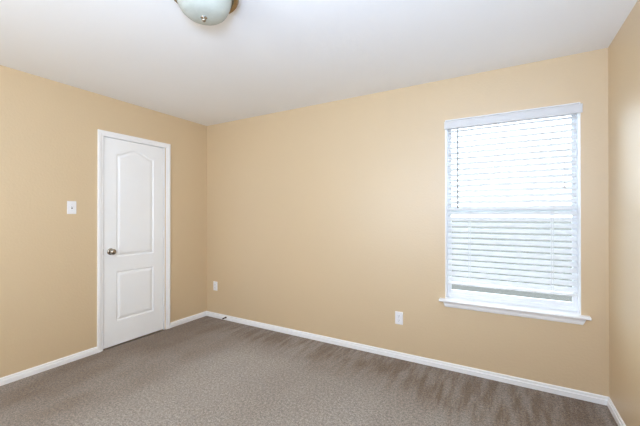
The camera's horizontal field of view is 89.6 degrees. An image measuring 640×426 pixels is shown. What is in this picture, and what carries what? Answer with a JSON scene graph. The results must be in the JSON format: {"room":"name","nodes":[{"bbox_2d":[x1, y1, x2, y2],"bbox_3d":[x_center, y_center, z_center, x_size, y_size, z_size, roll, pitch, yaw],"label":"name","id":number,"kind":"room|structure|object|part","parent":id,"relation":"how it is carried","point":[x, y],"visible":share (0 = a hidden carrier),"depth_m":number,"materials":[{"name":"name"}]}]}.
{"room":"empty bedroom","nodes":[
{"label":"empty bedroom","id":0,"kind":"room"},
{"bbox_2d":[0,65,206,377],"bbox_3d":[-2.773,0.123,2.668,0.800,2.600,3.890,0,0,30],"label":"wall","id":1,"kind":"structure","parent":0,"point":[48,128],"depth_m":2.81,"materials":[{"name":"beige paint"}]},
{"bbox_2d":[0,347,97,385],"bbox_3d":[-2.704,1.282,1.964,0.014,0.058,2.462,0,0,30],"label":"baseboard","id":2,"kind":"structure","parent":1,"relation":"attached to","point":[43,367],"depth_m":2.69,"materials":[{"name":"white paint"}]},
{"bbox_2d":[67,201,75,213],"bbox_3d":[-2.196,-0.049,2.857,0.017,0.114,0.070,0,0,30],"label":"light switch","id":3,"kind":"object","parent":1,"relation":"attached to","point":[71,205],"visible":1,"depth_m":2.85,"materials":[{"name":"white plastic"}]},
{"bbox_2d":[97,129,170,352],"bbox_3d":[-1.945,0.263,3.388,0.204,2.104,0.758,0,0,30],"label":"door","id":4,"kind":"structure","parent":1,"relation":"in","point":[130,169],"depth_m":3.32,"materials":[{"name":"white paint"}]},
{"bbox_3d":[-2.013,0.376,3.128,0.064,0.057,0.057,0,0,30],"label":"knob","id":5,"kind":"part","parent":4,"relation":"part of","materials":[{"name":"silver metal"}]},
{"bbox_2d":[170,311,205,327],"bbox_3d":[-1.587,1.288,3.921,0.014,0.058,0.530,0,0,30],"label":"baseboard","id":6,"kind":"structure","parent":1,"relation":"attached to","point":[202,314],"depth_m":3.89,"materials":[{"name":"white paint"}]},
{"bbox_2d":[0,316,617,425],"bbox_3d":[-0.674,1.333,1.547,3.952,0.050,3.750,0,0,30],"label":"floor","id":7,"kind":"structure","parent":0,"point":[206,370],"depth_m":2.36,"materials":[{"name":"beige carpet"}]},
{"bbox_2d":[0,0,637,125],"bbox_3d":[-0.675,-1.182,1.556,4.232,0.100,4.030,0,0,30],"label":"ceiling","id":8,"kind":"structure","parent":0,"point":[267,56],"depth_m":2.16,"materials":[{"name":"paint"}]},
{"bbox_2d":[174,0,238,25],"bbox_3d":[-0.576,-1.040,1.601,0.336,0.184,0.336,0,0,30],"label":"ceiling light","id":9,"kind":"object","parent":8,"relation":"attached to","point":[204,12],"visible":1,"depth_m":1.57,"materials":[{"name":"white glass"}]},
{"bbox_2d":[207,48,608,396],"bbox_3d":[0.289,0.119,3.241,4.232,2.490,0.140,0,0,30],"label":"wall","id":10,"kind":"structure","parent":0,"point":[324,219],"depth_m":2.97,"materials":[{"name":"beige paint"}]},
{"bbox_2d":[213,281,216,290],"bbox_3d":[-1.323,0.922,4.072,0.070,0.114,0.008,0,0,30],"label":"wall outlet","id":11,"kind":"object","parent":10,"relation":"attached to","point":[214,282],"visible":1,"depth_m":4.07,"materials":[{"name":"white plastic"}]},
{"bbox_2d":[395,311,402,324],"bbox_3d":[0.712,0.949,2.911,0.070,0.114,0.008,0,0,30],"label":"wall outlet","id":12,"kind":"object","parent":10,"relation":"attached to","point":[398,315],"visible":1,"depth_m":2.91,"materials":[{"name":"white plastic"}]},
{"bbox_2d":[206,311,607,405],"bbox_3d":[0.251,1.285,3.169,3.952,0.058,0.014,0,0,30],"label":"baseboard","id":13,"kind":"structure","parent":10,"relation":"attached to","point":[572,393],"depth_m":2.74,"materials":[{"name":"white paint"}]},
{"bbox_2d":[439,102,591,324],"bbox_3d":[1.469,0.003,2.533,0.991,1.572,0.201,0,0,30],"label":"window","id":14,"kind":"structure","parent":10,"relation":"in","point":[536,308],"depth_m":2.48,"materials":[{"name":"white paint"}]},
{"bbox_3d":[1.510,-0.388,2.608,0.874,0.762,0.020,0,0,30],"label":"sash","id":15,"kind":"part","parent":14,"relation":"part of","materials":[{"name":"white plastic"}]},
{"bbox_3d":[1.498,0.326,2.585,0.874,0.734,0.020,0,0,30],"label":"sash","id":16,"kind":"part","parent":14,"relation":"part of","materials":[{"name":"white plastic"}]},
{"bbox_2d":[444,103,582,296],"bbox_3d":[1.464,-0.086,2.521,0.916,1.367,0.083,0,0,30],"label":"window blind","id":17,"kind":"object","parent":14,"relation":"attached to","point":[568,110],"visible":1,"depth_m":2.50,"materials":[{"name":"white plastic"}]},
{"bbox_3d":[1.237,-0.059,2.666,0.013,1.308,0.056,0,0,30],"label":"ladder cord","id":18,"kind":"part","parent":17,"relation":"part of","materials":[{"name":"white fabric"}]},
{"bbox_3d":[1.469,0.589,2.532,0.870,0.018,0.052,0,0,30],"label":"rail","id":19,"kind":"part","parent":17,"relation":"part of","materials":[{"name":"white plastic"}]},
{"bbox_3d":[1.719,-0.060,2.391,0.013,1.308,0.056,0,0,30],"label":"ladder cord","id":20,"kind":"part","parent":17,"relation":"part of","materials":[{"name":"white fabric"}]},
{"bbox_3d":[1.765,-0.460,2.328,0.003,0.500,0.002,0,0,-33],"label":"lift cord","id":21,"kind":"part","parent":17,"relation":"part of","materials":[{"name":"white fabric"}]},
{"bbox_3d":[1.470,0.728,2.530,0.991,0.019,0.201,0,0,30],"label":"sill","id":22,"kind":"part","parent":14,"relation":"part of","materials":[{"name":"white paint"}]},
{"bbox_2d":[608,0,639,425],"bbox_3d":[1.067,0.108,0.477,0.140,2.490,3.890,0,0,30],"label":"wall","id":23,"kind":"structure","parent":0,"point":[624,50],"depth_m":1.91,"materials":[{"name":"beige paint"}]},
{"bbox_2d":[607,397,625,425],"bbox_3d":[1.035,1.275,0.572,0.014,0.058,3.750,0,0,30],"label":"baseboard","id":24,"kind":"structure","parent":23,"relation":"attached to","point":[612,408],"depth_m":2.05,"materials":[{"name":"white paint"}]},
{"label":"outside","id":25,"kind":"structure","parent":0,"visible":0},
{"bbox_2d":[451,221,571,301],"bbox_3d":[43.181,2.018,82.387,180.000,0.150,179.850,0,0,30],"label":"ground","id":26,"kind":"structure","parent":25,"point":[456,287],"depth_m":12.28,"materials":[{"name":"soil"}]}
]}

